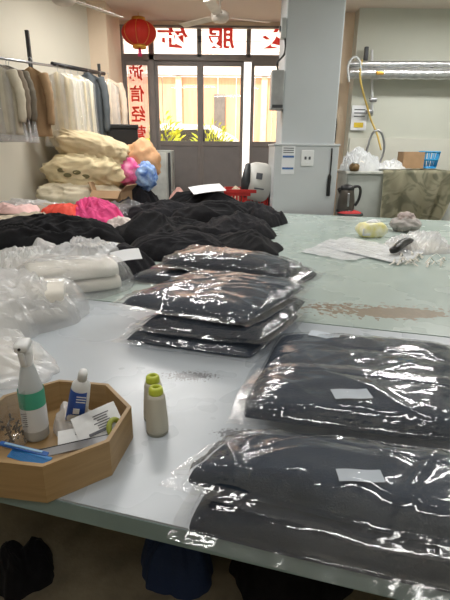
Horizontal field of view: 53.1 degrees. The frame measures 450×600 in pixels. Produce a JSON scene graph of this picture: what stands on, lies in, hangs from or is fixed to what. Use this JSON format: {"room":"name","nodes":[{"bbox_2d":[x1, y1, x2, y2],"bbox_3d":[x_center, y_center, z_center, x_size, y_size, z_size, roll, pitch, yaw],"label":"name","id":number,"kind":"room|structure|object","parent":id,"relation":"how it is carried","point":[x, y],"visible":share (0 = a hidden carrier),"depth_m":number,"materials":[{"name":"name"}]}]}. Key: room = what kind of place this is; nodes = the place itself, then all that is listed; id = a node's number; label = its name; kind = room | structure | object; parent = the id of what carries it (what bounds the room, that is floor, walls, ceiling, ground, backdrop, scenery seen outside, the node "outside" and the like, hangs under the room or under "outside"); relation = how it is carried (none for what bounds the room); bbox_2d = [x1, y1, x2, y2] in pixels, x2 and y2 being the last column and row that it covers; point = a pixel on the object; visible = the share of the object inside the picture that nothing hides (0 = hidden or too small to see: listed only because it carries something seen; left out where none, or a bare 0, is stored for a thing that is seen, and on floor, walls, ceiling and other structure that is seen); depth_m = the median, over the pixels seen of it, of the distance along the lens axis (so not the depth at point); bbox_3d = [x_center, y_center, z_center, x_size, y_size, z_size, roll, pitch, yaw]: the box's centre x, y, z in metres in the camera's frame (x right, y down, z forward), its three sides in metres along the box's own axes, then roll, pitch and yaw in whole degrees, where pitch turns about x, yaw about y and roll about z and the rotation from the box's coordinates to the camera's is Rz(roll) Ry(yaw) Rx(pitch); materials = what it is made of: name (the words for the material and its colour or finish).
{"room":"textile factory","nodes":[
{"label":"textile factory","id":0,"kind":"room"},
{"bbox_2d":[0,0,90,202],"bbox_3d":[-3.060,-0.972,2.667,0.150,3.200,7.539,8,20,21],"label":"wall","id":1,"kind":"structure","parent":0,"point":[59,34],"depth_m":4.77,"materials":[{"name":"beige paint"}]},
{"bbox_2d":[0,30,105,76],"bbox_3d":[-1.977,-2.215,4.314,0.409,0.620,2.614,5,19,14],"label":"rail","id":2,"kind":"object","parent":1,"relation":"attached to","point":[27,36],"visible":0.7,"depth_m":4.42,"materials":[{"name":"metal"}]},
{"bbox_2d":[0,66,28,138],"bbox_3d":[-1.953,-1.717,3.854,0.501,0.686,0.164,1,18,0],"label":"garment","id":3,"kind":"object","parent":2,"relation":"hanging from","point":[13,113],"visible":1,"depth_m":3.84,"materials":[{"name":"fabric"}]},
{"bbox_2d":[0,65,33,140],"bbox_3d":[-1.932,-1.748,3.939,0.478,0.694,0.124,1,18,0],"label":"garment","id":4,"kind":"object","parent":2,"relation":"hanging from","point":[20,72],"visible":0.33,"depth_m":3.90,"materials":[{"name":"fabric"}]},
{"bbox_2d":[5,60,37,142],"bbox_3d":[-1.911,-1.772,4.018,0.477,0.700,0.134,1,18,0],"label":"garment","id":5,"kind":"object","parent":2,"relation":"hanging from","point":[34,114],"visible":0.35,"depth_m":3.98,"materials":[{"name":"fabric"}]},
{"bbox_2d":[23,57,54,136],"bbox_3d":[-1.782,-1.884,4.198,0.373,0.691,0.113,1,18,0],"label":"garment","id":6,"kind":"object","parent":2,"relation":"hanging from","point":[42,85],"visible":0.52,"depth_m":4.19,"materials":[{"name":"fabric"}]},
{"bbox_2d":[49,65,78,137],"bbox_3d":[-1.703,-2.004,4.682,0.389,0.785,0.143,1,18,0],"label":"garment","id":7,"kind":"object","parent":2,"relation":"hanging from","point":[62,85],"visible":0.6,"depth_m":4.64,"materials":[{"name":"fabric"}]},
{"bbox_2d":[62,67,87,130],"bbox_3d":[-1.677,-2.047,4.818,0.390,0.812,0.143,1,18,0],"label":"garment","id":8,"kind":"object","parent":2,"relation":"hanging from","point":[78,102],"visible":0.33,"depth_m":4.78,"materials":[{"name":"fabric"}]},
{"bbox_2d":[69,70,90,131],"bbox_3d":[-1.661,-2.103,4.949,0.415,0.810,0.141,1,18,0],"label":"garment","id":9,"kind":"object","parent":2,"relation":"hanging from","point":[82,82],"visible":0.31,"depth_m":4.92,"materials":[{"name":"fabric"}]},
{"bbox_2d":[76,71,99,133],"bbox_3d":[-1.627,-2.147,5.084,0.415,0.833,0.141,1,18,0],"label":"garment","id":10,"kind":"object","parent":2,"relation":"hanging from","point":[89,85],"visible":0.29,"depth_m":5.04,"materials":[{"name":"fabric"}]},
{"bbox_2d":[81,72,109,135],"bbox_3d":[-1.550,-2.219,5.184,0.455,0.799,0.129,1,18,0],"label":"garment","id":11,"kind":"object","parent":2,"relation":"hanging from","point":[101,97],"visible":0.47,"depth_m":5.13,"materials":[{"name":"fabric"}]},
{"bbox_2d":[99,71,120,123],"bbox_3d":[-1.479,-2.256,5.431,0.466,0.902,0.166,1,18,0],"label":"garment","id":12,"kind":"object","parent":2,"relation":"hanging from","point":[111,87],"visible":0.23,"depth_m":5.38,"materials":[{"name":"fabric"}]},
{"bbox_2d":[106,73,127,123],"bbox_3d":[-1.418,-2.366,5.568,0.431,0.804,0.115,1,18,0],"label":"garment","id":13,"kind":"object","parent":2,"relation":"hanging from","point":[122,110],"visible":0.35,"depth_m":5.51,"materials":[{"name":"fabric"}]},
{"bbox_2d":[86,1,122,82],"bbox_3d":[-1.579,-2.119,6.151,0.300,3.200,0.750,1,18,0],"label":"pillar","id":14,"kind":"structure","parent":1,"relation":"attached to","point":[103,29],"depth_m":5.48,"materials":[{"name":"beige paint"}]},
{"bbox_2d":[0,503,395,599],"bbox_3d":[-0.007,0.727,2.878,9.200,0.100,9.400,1,18,0],"label":"floor","id":15,"kind":"structure","parent":0,"point":[91,562],"depth_m":1.77,"materials":[{"name":"concrete"}]},
{"bbox_2d":[0,536,53,599],"bbox_3d":[-0.768,0.975,1.694,0.234,0.164,0.225,-3,19,-11],"label":"bag","id":16,"kind":"object","parent":15,"relation":"on","point":[28,569],"visible":1,"depth_m":1.66,"materials":[{"name":"black fabric"}]},
{"bbox_2d":[107,124,138,144],"bbox_3d":[-1.308,-1.227,5.657,0.520,1.825,0.220,-3,19,-11],"label":"case","id":17,"kind":"object","parent":15,"relation":"on","point":[127,134],"visible":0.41,"depth_m":5.32,"materials":[{"name":"black plastic"}]},
{"bbox_2d":[151,150,174,199],"bbox_3d":[-0.907,-1.275,6.264,0.400,1.540,0.355,1,18,0],"label":"cabinet","id":18,"kind":"object","parent":15,"relation":"on","point":[165,186],"visible":0.3,"depth_m":5.98,"materials":[{"name":"grey metal"}]},
{"bbox_2d":[141,538,212,599],"bbox_3d":[-0.181,0.927,1.715,0.280,0.253,0.299,-12,22,-32],"label":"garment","id":19,"kind":"object","parent":15,"relation":"on","point":[182,573],"visible":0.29,"depth_m":1.64,"materials":[{"name":"fabric"}]},
{"bbox_2d":[0,298,449,599],"bbox_3d":[0.441,0.709,1.363,4.300,0.900,1.102,6,19,14],"label":"work table","id":20,"kind":"object","parent":15,"relation":"on","point":[149,494],"visible":0.25,"depth_m":1.11,"materials":[{"name":"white laminate"}]},
{"bbox_2d":[0,328,59,380],"bbox_3d":[-0.767,0.147,1.391,0.529,0.125,0.301,4,19,11],"label":"bag","id":21,"kind":"object","parent":20,"relation":"on","point":[9,361],"visible":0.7,"depth_m":1.36,"materials":[{"name":"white plastic"}]},
{"bbox_2d":[0,269,80,338],"bbox_3d":[-0.945,-0.034,1.719,0.738,0.256,0.626,-3,19,-11],"label":"bag","id":22,"kind":"object","parent":20,"relation":"on","point":[10,317],"visible":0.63,"depth_m":1.66,"materials":[{"name":"clear plastic"}]},
{"bbox_2d":[0,273,88,323],"bbox_3d":[-0.818,-0.020,1.787,0.416,0.190,0.508,15,23,36],"label":"bag","id":23,"kind":"object","parent":20,"relation":"on","point":[50,302],"visible":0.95,"depth_m":1.73,"materials":[{"name":"clear plastic"}]},
{"bbox_2d":[0,380,132,502],"bbox_3d":[-0.385,0.298,1.014,0.320,0.084,0.320,-13,23,-35],"label":"wooden tray","id":24,"kind":"object","parent":20,"relation":"on","point":[69,472],"visible":0.77,"depth_m":0.93,"materials":[{"name":"brown wood"}]},
{"bbox_2d":[7,449,51,462],"bbox_3d":[-0.390,0.314,0.899,0.093,0.015,0.023,6,19,16],"label":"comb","id":25,"kind":"object","parent":24,"relation":"in","point":[14,454],"visible":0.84,"depth_m":0.90,"materials":[{"name":"blue plastic"}]},
{"bbox_2d":[13,338,49,441],"bbox_3d":[-0.439,0.202,1.012,0.057,0.247,0.062,11,21,28],"label":"spray bottle","id":26,"kind":"object","parent":24,"relation":"in","point":[30,391],"visible":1,"depth_m":1.00,"materials":[{"name":"plastic"}]},
{"bbox_2d":[38,434,108,455],"bbox_3d":[-0.330,0.311,0.948,0.190,0.022,0.032,-5,19,-17],"label":"ruler","id":27,"kind":"object","parent":24,"relation":"in","point":[75,445],"visible":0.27,"depth_m":0.95,"materials":[{"name":"metal"}]},
{"bbox_2d":[65,368,90,424],"bbox_3d":[-0.334,0.224,1.025,0.077,0.165,0.041,15,23,36],"label":"bottle","id":28,"kind":"object","parent":24,"relation":"in","point":[79,396],"visible":0.91,"depth_m":1.00,"materials":[{"name":"white plastic"}]},
{"bbox_2d":[65,385,86,419],"bbox_3d":[-0.338,0.242,1.024,0.042,0.103,0.023,9,30,-15],"label":"print","id":29,"kind":"object","parent":28,"relation":"attached to","point":[77,402],"depth_m":1.01},
{"bbox_2d":[71,401,120,439],"bbox_3d":[-0.285,0.275,1.008,0.104,0.052,0.063,-10,21,-28],"label":"paper packet","id":30,"kind":"object","parent":24,"relation":"in","point":[93,423],"visible":0.88,"depth_m":1.00,"materials":[{"name":"grey paper"}]},
{"bbox_2d":[89,410,109,436],"bbox_3d":[-0.280,0.275,1.002,0.057,0.001,0.044,-20,54,-24],"label":"print","id":31,"kind":"object","parent":30,"relation":"attached to","point":[101,430],"depth_m":1.00},
{"bbox_2d":[146,384,168,437],"bbox_3d":[-0.163,0.261,1.073,0.054,0.122,0.054,1,18,0],"label":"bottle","id":32,"kind":"object","parent":20,"relation":"on","point":[157,425],"visible":1,"depth_m":1.06,"materials":[{"name":"beige plastic"}]},
{"bbox_2d":[125,313,301,356],"bbox_3d":[-0.026,0.081,1.724,0.571,0.049,0.583,8,20,22],"label":"garment","id":33,"kind":"object","parent":20,"relation":"on","point":[195,342],"visible":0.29,"depth_m":1.55,"materials":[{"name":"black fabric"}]},
{"bbox_2d":[143,296,307,339],"bbox_3d":[0.021,0.028,1.714,0.528,0.046,0.602,8,20,22],"label":"garment","id":34,"kind":"object","parent":33,"relation":"on","point":[258,328],"visible":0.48,"depth_m":1.55,"materials":[{"name":"grey fabric"}]},
{"bbox_2d":[118,269,314,322],"bbox_3d":[-0.024,-0.049,1.759,0.579,0.063,0.647,11,21,29],"label":"garment","id":35,"kind":"object","parent":34,"relation":"on","point":[216,295],"visible":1,"depth_m":1.65,"materials":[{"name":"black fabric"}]},
{"bbox_2d":[189,488,449,592],"bbox_3d":[0.231,0.368,0.839,0.615,0.069,0.322,5,19,14],"label":"garment","id":36,"kind":"object","parent":20,"relation":"on","point":[272,528],"visible":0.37,"depth_m":0.74,"materials":[{"name":"grey fabric"}]},
{"bbox_2d":[189,428,449,547],"bbox_3d":[0.215,0.293,0.816,0.618,0.073,0.296,6,19,17],"label":"garment","id":37,"kind":"object","parent":36,"relation":"on","point":[405,493],"visible":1,"depth_m":0.76,"materials":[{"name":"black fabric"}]},
{"bbox_2d":[246,330,449,441],"bbox_3d":[0.413,0.203,1.346,0.661,0.066,0.680,6,19,17],"label":"garment","id":38,"kind":"object","parent":20,"relation":"on","point":[335,350],"visible":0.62,"depth_m":1.40,"materials":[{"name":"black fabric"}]},
{"bbox_2d":[244,362,449,440],"bbox_3d":[0.326,0.215,1.069,0.600,0.066,0.321,4,19,10],"label":"garment","id":39,"kind":"object","parent":38,"relation":"on","point":[374,402],"visible":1,"depth_m":1.01,"materials":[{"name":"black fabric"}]},
{"bbox_2d":[0,213,449,337],"bbox_3d":[0.456,-0.022,3.503,5.680,0.936,3.252,6,19,14],"label":"work table","id":40,"kind":"object","parent":15,"relation":"on","point":[363,293],"depth_m":2.35,"materials":[{"name":"green laminate"}]},
{"bbox_2d":[0,211,45,219],"bbox_3d":[-1.620,-0.625,3.613,1.228,0.167,0.569,0,18,-3],"label":"garment","id":41,"kind":"object","parent":40,"relation":"on","point":[33,212],"visible":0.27,"depth_m":3.56,"materials":[{"name":"fabric"}]},
{"bbox_2d":[41,203,77,215],"bbox_3d":[-1.368,-0.753,3.807,0.373,0.125,0.345,-13,23,-35],"label":"garment","id":42,"kind":"object","parent":41,"relation":"on","point":[68,208],"visible":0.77,"depth_m":3.73,"materials":[{"name":"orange fabric"}]},
{"bbox_2d":[0,199,59,214],"bbox_3d":[-1.687,-0.848,4.203,1.392,0.217,0.723,0,18,-2],"label":"garment","id":43,"kind":"object","parent":40,"relation":"on","point":[42,205],"visible":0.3,"depth_m":4.13,"materials":[{"name":"beige fabric"}]},
{"bbox_2d":[0,202,39,213],"bbox_3d":[-1.852,-0.812,3.930,0.470,0.080,0.303,-1,19,-5],"label":"garment","id":44,"kind":"object","parent":43,"relation":"on","point":[5,208],"visible":0.97,"depth_m":3.85,"materials":[{"name":"fabric"}]},
{"bbox_2d":[0,239,75,280],"bbox_3d":[-1.040,-0.197,2.276,0.838,0.213,0.526,-7,20,-22],"label":"bag","id":45,"kind":"object","parent":40,"relation":"on","point":[11,263],"visible":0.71,"depth_m":2.22,"materials":[{"name":"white plastic"}]},
{"bbox_2d":[0,212,124,250],"bbox_3d":[-1.260,-0.543,3.320,1.092,0.204,0.740,-1,19,-5],"label":"garment","id":46,"kind":"object","parent":40,"relation":"on","point":[49,230],"visible":0.97,"depth_m":3.12,"materials":[{"name":"fabric"}]},
{"bbox_2d":[11,250,132,293],"bbox_3d":[-0.742,-0.139,2.164,0.611,0.179,0.432,-8,20,-24],"label":"bag","id":47,"kind":"object","parent":40,"relation":"on","point":[91,273],"visible":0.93,"depth_m":2.10,"materials":[{"name":"white plastic"}]},
{"bbox_2d":[110,248,141,261],"bbox_3d":[-0.507,-0.227,2.303,0.153,0.054,0.084,-6,20,-19],"label":"paper sheet","id":48,"kind":"object","parent":47,"relation":"on","point":[134,253],"visible":0.93,"depth_m":2.30,"materials":[{"name":"white paper"}]},
{"bbox_2d":[35,182,122,203],"bbox_3d":[-1.567,-1.173,4.933,0.932,0.373,0.564,-1,19,-5],"label":"bag","id":49,"kind":"object","parent":40,"relation":"on","point":[54,192],"visible":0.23,"depth_m":4.71,"materials":[{"name":"beige fabric"}]},
{"bbox_2d":[39,153,125,186],"bbox_3d":[-1.502,-1.423,4.888,0.935,0.369,0.541,1,18,3],"label":"bag","id":50,"kind":"object","parent":49,"relation":"on","point":[73,168],"visible":0.71,"depth_m":4.69,"materials":[{"name":"beige fabric"}]},
{"bbox_2d":[49,128,129,163],"bbox_3d":[-1.431,-1.647,4.866,0.902,0.408,0.438,2,18,5],"label":"bag","id":51,"kind":"object","parent":50,"relation":"on","point":[66,141],"visible":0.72,"depth_m":4.69,"materials":[{"name":"beige fabric"}]},
{"bbox_2d":[75,197,123,222],"bbox_3d":[-1.106,-0.768,3.865,0.515,0.231,0.394,-3,19,-11],"label":"garment","id":52,"kind":"object","parent":40,"relation":"on","point":[100,209],"visible":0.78,"depth_m":3.78,"materials":[{"name":"fabric"}]},
{"bbox_2d":[88,182,136,201],"bbox_3d":[-1.183,-1.074,4.729,0.435,0.322,0.336,5,19,14],"label":"cardboard box","id":53,"kind":"object","parent":40,"relation":"on","point":[117,196],"visible":0.48,"depth_m":4.62,"materials":[{"name":"brown cardboard"}]},
{"bbox_2d":[71,242,155,280],"bbox_3d":[-0.661,-0.243,2.514,0.523,0.157,0.560,3,19,7],"label":"garment","id":54,"kind":"object","parent":40,"relation":"on","point":[135,265],"visible":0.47,"depth_m":2.43,"materials":[{"name":"fabric"}]},
{"bbox_2d":[132,185,158,202],"bbox_3d":[-0.958,-1.158,5.000,0.429,0.314,0.391,13,22,33],"label":"bundle","id":55,"kind":"object","parent":40,"relation":"on","point":[139,195],"visible":0.27,"depth_m":4.86,"materials":[{"name":"fabric"}]},
{"bbox_2d":[120,137,160,191],"bbox_3d":[-0.966,-1.478,4.905,0.539,0.567,0.347,-1,19,-5],"label":"bag","id":56,"kind":"object","parent":55,"relation":"on","point":[142,167],"visible":0.88,"depth_m":4.82,"materials":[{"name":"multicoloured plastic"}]},
{"bbox_2d":[123,199,183,218],"bbox_3d":[-0.633,-0.848,4.252,0.812,0.205,0.664,2,19,5],"label":"garment","id":57,"kind":"object","parent":40,"relation":"on","point":[164,206],"visible":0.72,"depth_m":4.12,"materials":[{"name":"fabric"}]},
{"bbox_2d":[115,209,208,244],"bbox_3d":[-0.485,-0.598,3.494,0.878,0.213,0.629,-6,20,-20],"label":"garment","id":58,"kind":"object","parent":40,"relation":"on","point":[150,221],"visible":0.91,"depth_m":3.35,"materials":[{"name":"fabric"}]},
{"bbox_2d":[130,229,221,261],"bbox_3d":[-0.302,-0.380,2.942,0.747,0.153,0.555,4,19,11],"label":"garment","id":59,"kind":"object","parent":40,"relation":"on","point":[158,245],"visible":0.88,"depth_m":2.81,"materials":[{"name":"fabric"}]},
{"bbox_2d":[170,191,237,203],"bbox_3d":[-0.234,-1.034,4.714,1.012,0.273,0.482,5,19,14],"label":"garment","id":60,"kind":"object","parent":40,"relation":"on","point":[184,197],"visible":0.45,"depth_m":4.59,"materials":[{"name":"fabric"}]},
{"bbox_2d":[171,200,248,222],"bbox_3d":[-0.101,-0.810,4.143,1.025,0.213,0.614,-3,19,-11],"label":"garment","id":61,"kind":"object","parent":40,"relation":"on","point":[203,211],"visible":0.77,"depth_m":3.98,"materials":[{"name":"fabric"}]},
{"bbox_2d":[125,262,319,284],"bbox_3d":[0.010,-0.158,2.411,0.919,0.069,0.683,9,20,24],"label":"garment","id":62,"kind":"object","parent":40,"relation":"on","point":[159,273],"visible":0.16,"depth_m":2.32,"materials":[{"name":"grey fabric"}]},
{"bbox_2d":[159,244,309,280],"bbox_3d":[0.048,-0.222,2.311,0.766,0.091,0.443,9,20,24],"label":"garment","id":63,"kind":"object","parent":62,"relation":"on","point":[224,259],"visible":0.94,"depth_m":2.20,"materials":[{"name":"grey fabric"}]},
{"bbox_2d":[193,210,276,239],"bbox_3d":[0.046,-0.620,3.617,0.746,0.187,0.653,6,19,16],"label":"garment","id":64,"kind":"object","parent":40,"relation":"on","point":[223,224],"visible":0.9,"depth_m":3.47,"materials":[{"name":"fabric"}]},
{"bbox_2d":[217,229,283,256],"bbox_3d":[0.039,-0.390,2.994,0.691,0.144,0.520,4,19,9],"label":"garment","id":65,"kind":"object","parent":40,"relation":"on","point":[250,239],"visible":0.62,"depth_m":2.91,"materials":[{"name":"fabric"}]},
{"bbox_2d":[244,201,287,227],"bbox_3d":[0.323,-0.832,4.236,0.557,0.203,0.563,-17,25,-41],"label":"garment","id":66,"kind":"object","parent":40,"relation":"on","point":[274,218],"visible":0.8,"depth_m":4.07,"materials":[{"name":"fabric"}]},
{"bbox_2d":[300,239,380,259],"bbox_3d":[0.833,-0.346,3.095,0.538,0.009,0.564,15,24,38],"label":"plastic bag","id":67,"kind":"object","parent":40,"relation":"on","point":[319,250],"visible":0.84,"depth_m":3.02,"materials":[{"name":"plastic"}]},
{"bbox_2d":[321,237,402,260],"bbox_3d":[0.983,-0.365,3.145,0.454,0.010,0.723,-13,23,-35],"label":"plastic bag","id":68,"kind":"object","parent":67,"relation":"on","point":[337,244],"visible":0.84,"depth_m":3.22,"materials":[{"name":"plastic"}]},
{"bbox_2d":[338,238,424,263],"bbox_3d":[1.015,-0.347,3.082,0.440,0.009,0.693,-13,23,-35],"label":"plastic bag","id":69,"kind":"object","parent":68,"relation":"on","point":[363,246],"visible":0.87,"depth_m":3.01,"materials":[{"name":"plastic"}]},
{"bbox_2d":[355,219,387,237],"bbox_3d":[1.165,-0.575,3.588,0.218,0.137,0.140,-4,19,-14],"label":"pack","id":70,"kind":"object","parent":40,"relation":"on","point":[373,228],"visible":1,"depth_m":3.54,"materials":[{"name":"yellow plastic"}]},
{"bbox_2d":[389,211,421,231],"bbox_3d":[1.547,-0.666,3.857,0.267,0.186,0.219,1,18,0],"label":"pouch","id":71,"kind":"object","parent":40,"relation":"on","point":[406,221],"visible":1,"depth_m":3.80,"materials":[{"name":"grey fabric"}]},
{"bbox_2d":[386,233,448,253],"bbox_3d":[1.371,-0.430,3.174,0.471,0.133,0.418,-1,19,-5],"label":"plastic bag","id":72,"kind":"object","parent":40,"relation":"on","point":[430,247],"visible":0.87,"depth_m":3.09,"materials":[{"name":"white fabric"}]},
{"bbox_2d":[229,559,353,599],"bbox_3d":[0.271,0.935,1.728,0.510,0.238,0.434,1,18,0],"label":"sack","id":73,"kind":"object","parent":15,"relation":"on","point":[254,582],"visible":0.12,"depth_m":1.58,"materials":[{"name":"fabric"}]},
{"bbox_2d":[268,143,340,214],"bbox_3d":[0.860,-0.988,5.328,0.700,1.620,0.720,1,18,0],"label":"cladding","id":74,"kind":"object","parent":15,"relation":"on","point":[303,191],"visible":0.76,"depth_m":4.87,"materials":[{"name":"paint"}]},
{"bbox_2d":[281,146,294,173],"bbox_3d":[0.672,-1.490,4.789,0.140,0.290,0.005,1,18,0],"label":"notice","id":75,"kind":"object","parent":74,"relation":"attached to","point":[288,152],"visible":1,"depth_m":4.79,"materials":[{"name":"white paper"}]},
{"bbox_2d":[337,212,362,216],"bbox_3d":[1.365,-0.522,5.071,0.280,0.910,0.280,1,18,0],"label":"stool","id":76,"kind":"object","parent":15,"relation":"on","point":[338,214],"visible":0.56,"depth_m":4.82,"materials":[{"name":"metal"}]},
{"bbox_2d":[338,210,360,213],"bbox_3d":[1.356,-0.969,4.914,0.260,0.034,0.199,1,18,0],"label":"cloth","id":77,"kind":"object","parent":76,"relation":"on","point":[353,211],"visible":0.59,"depth_m":4.84,"materials":[{"name":"red fabric"}]},
{"bbox_2d":[336,184,361,211],"bbox_3d":[1.337,-1.103,4.887,0.233,0.297,0.196,13,22,32],"label":"electric kettle","id":78,"kind":"object","parent":77,"relation":"on","point":[346,199],"visible":0.98,"depth_m":4.84,"materials":[{"name":"metal"}]},
{"bbox_2d":[334,169,382,217],"bbox_3d":[2.030,-0.949,5.706,1.240,1.330,0.520,1,18,0],"label":"desk","id":79,"kind":"object","parent":15,"relation":"on","point":[371,182],"visible":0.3,"depth_m":5.36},
{"bbox_2d":[339,147,380,170],"bbox_3d":[1.624,-1.695,5.391,0.496,0.275,0.368,1,18,0],"label":"heap","id":80,"kind":"object","parent":79,"relation":"on","point":[366,161],"visible":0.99,"depth_m":5.31,"materials":[{"name":"white plastic"}]},
{"bbox_2d":[380,169,449,219],"bbox_3d":[2.272,-1.206,5.569,0.860,0.793,0.597,1,18,0],"label":"patterned cloth","id":81,"kind":"object","parent":79,"relation":"on","point":[425,193],"visible":0.69,"depth_m":5.28,"materials":[{"name":"green fabric"}]},
{"bbox_2d":[397,152,424,168],"bbox_3d":[2.257,-1.702,5.476,0.256,0.190,0.186,0,18,-3],"label":"cardboard box","id":82,"kind":"object","parent":81,"relation":"on","point":[414,160],"visible":0.89,"depth_m":5.39,"materials":[{"name":"brown cardboard"}]},
{"bbox_3d":[0.240,-0.457,5.691,0.520,0.370,0.425,1,18,0],"label":"plastic crate","id":83,"kind":"object","parent":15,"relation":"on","visible":0},
{"bbox_3d":[0.243,-0.812,5.573,0.520,0.370,0.425,1,18,0],"label":"plastic crate","id":84,"kind":"object","parent":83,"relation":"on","visible":0},
{"bbox_2d":[224,187,267,204],"bbox_3d":[0.247,-1.167,5.455,0.520,0.370,0.425,1,18,0],"label":"plastic crate","id":85,"kind":"object","parent":84,"relation":"on","point":[229,191],"visible":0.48,"depth_m":5.22,"materials":[{"name":"red plastic"}]},
{"bbox_2d":[241,162,270,203],"bbox_3d":[0.379,-1.361,5.300,0.358,0.498,0.274,3,19,7],"label":"machine","id":86,"kind":"object","parent":85,"relation":"on","point":[256,176],"visible":0.77,"depth_m":5.16,"materials":[{"name":"white plastic"}]},
{"bbox_2d":[121,20,280,25],"bbox_3d":[-0.062,-3.762,6.146,2.800,0.050,0.100,1,18,0],"label":"trim","id":87,"kind":"structure","parent":0,"point":[122,21],"depth_m":6.10,"materials":[{"name":"beige paint"}]},
{"bbox_2d":[86,0,449,21],"bbox_3d":[0.024,-2.403,1.834,9.200,0.100,9.400,1,18,0],"label":"ceiling","id":88,"kind":"structure","parent":0,"point":[152,10],"depth_m":5.47,"materials":[{"name":"paint"}]},
{"bbox_2d":[121,15,155,56],"bbox_3d":[-1.111,-3.428,5.818,0.450,0.498,0.450,1,18,0],"label":"paper lantern","id":89,"kind":"object","parent":88,"relation":"hanging from","point":[138,32],"visible":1,"depth_m":5.68,"materials":[{"name":"red paper"}]},
{"bbox_2d":[179,0,270,27],"bbox_3d":[0.066,-3.279,5.067,0.958,0.284,1.105,-6,20,-19],"label":"ceiling fan","id":90,"kind":"object","parent":88,"relation":"hanging from","point":[218,15],"visible":1,"depth_m":5.01,"materials":[{"name":"white metal"}]},
{"bbox_2d":[275,0,345,143],"bbox_3d":[0.882,-1.737,5.079,0.570,3.200,0.600,1,18,0],"label":"pillar","id":91,"kind":"structure","parent":0,"point":[311,62],"depth_m":4.57,"materials":[{"name":"paint"}]},
{"bbox_2d":[269,38,285,110],"bbox_3d":[0.543,-2.330,4.615,0.140,0.707,0.187,1,18,0],"label":"switch box","id":92,"kind":"object","parent":91,"relation":"attached to","point":[276,76],"visible":1,"depth_m":4.59,"materials":[{"name":"metal"}]},
{"bbox_2d":[342,8,449,160],"bbox_3d":[2.971,-2.042,6.056,2.700,3.200,0.200,1,18,0],"label":"wall","id":93,"kind":"structure","parent":0,"point":[406,108],"depth_m":5.71,"materials":[{"name":"grey paint"}]},
{"bbox_2d":[333,13,354,215],"bbox_3d":[1.472,-2.167,6.388,0.300,3.200,0.500,1,18,0],"label":"trim","id":94,"kind":"structure","parent":93,"relation":"attached to","point":[349,21],"depth_m":5.92,"materials":[{"name":"beige paint"}]},
{"bbox_2d":[350,105,366,129],"bbox_3d":[1.733,-2.353,5.817,0.200,0.300,0.016,1,18,0],"label":"notice","id":95,"kind":"object","parent":93,"relation":"attached to","point":[358,116],"visible":0.85,"depth_m":5.81,"materials":[{"name":"white paper"}]},
{"bbox_2d":[347,61,449,67],"bbox_3d":[2.217,-2.875,5.525,1.470,0.078,0.286,1,18,0],"label":"pipe","id":96,"kind":"object","parent":93,"relation":"attached to","point":[414,64],"visible":0.94,"depth_m":5.39,"materials":[{"name":"metal"}]},
{"bbox_2d":[348,138,449,169],"bbox_3d":[2.963,-1.303,6.181,2.660,1.720,0.030,1,18,0],"label":"trim","id":97,"kind":"structure","parent":93,"relation":"attached to","point":[393,146],"depth_m":5.93,"materials":[{"name":"paint"}]},
{"bbox_2d":[349,67,449,79],"bbox_3d":[2.231,-2.772,5.543,1.480,0.132,0.315,1,18,0],"label":"pipe","id":98,"kind":"object","parent":93,"relation":"attached to","point":[367,73],"visible":0.97,"depth_m":5.41,"materials":[{"name":"metal"}]},
{"bbox_3d":[-1.727,-2.285,6.644,0.600,3.200,0.120,1,18,0],"label":"wall","id":99,"kind":"structure","parent":0,"visible":0},
{"bbox_2d":[119,24,279,149],"bbox_3d":[-0.078,-2.233,6.616,2.800,3.150,0.125,1,18,0],"label":"window","id":100,"kind":"structure","parent":99,"relation":"in","point":[150,56],"depth_m":6.21,"materials":[{"name":"grey metal"}]},
{"bbox_2d":[124,60,151,141],"bbox_3d":[-1.244,-2.056,6.697,0.350,2.702,0.050,1,18,0],"label":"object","id":101,"kind":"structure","parent":100,"relation":"attached to","point":[138,100],"depth_m":6.39,"materials":[{"name":"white paper"}]},
{"bbox_2d":[154,61,200,190],"bbox_3d":[-0.679,-2.057,6.716,0.640,2.702,0.050,1,18,0],"label":"door","id":102,"kind":"structure","parent":100,"relation":"attached to","point":[187,154],"depth_m":6.64,"materials":[{"name":"grey metal"}]},
{"bbox_2d":[200,61,243,192],"bbox_3d":[-0.052,-2.046,6.702,0.615,2.702,0.080,1,18,0],"label":"door","id":103,"kind":"structure","parent":100,"relation":"attached to","point":[221,161],"depth_m":6.66,"materials":[{"name":"grey metal"}]},
{"bbox_2d":[249,61,278,163],"bbox_3d":[0.808,-2.025,6.664,0.905,2.702,0.050,1,18,0],"label":"door","id":104,"kind":"structure","parent":100,"relation":"attached to","point":[258,151],"depth_m":6.55,"materials":[{"name":"grey metal"}]},
{"label":"outside","id":105,"kind":"structure","parent":0,"visible":0},
{"bbox_3d":[0.039,-3.889,15.780,40.000,0.500,18.000,1,18,0],"label":"ground","id":106,"kind":"structure","parent":105,"visible":0},
{"bbox_2d":[138,123,238,141],"bbox_3d":[-1.166,-3.375,10.848,4.500,1.580,1.790,1,18,0],"label":"plant","id":107,"kind":"object","parent":106,"relation":"on","point":[189,129],"visible":0.02,"depth_m":9.99,"materials":[{"name":"yellow plant"}]},
{"bbox_2d":[124,28,279,141],"bbox_3d":[-0.058,-6.316,11.957,11.242,6.520,0.420,1,18,0],"label":"building","id":108,"kind":"structure","parent":106,"relation":"on","point":[177,94],"depth_m":12.13,"materials":[{"name":"white paint"}]},
{"bbox_2d":[242,53,252,174],"bbox_3d":[0.439,-3.364,8.997,0.170,2.800,0.120,1,18,0],"label":"post","id":109,"kind":"object","parent":106,"relation":"on","point":[247,65],"visible":0.43,"depth_m":8.84,"materials":[{"name":"white metal"}]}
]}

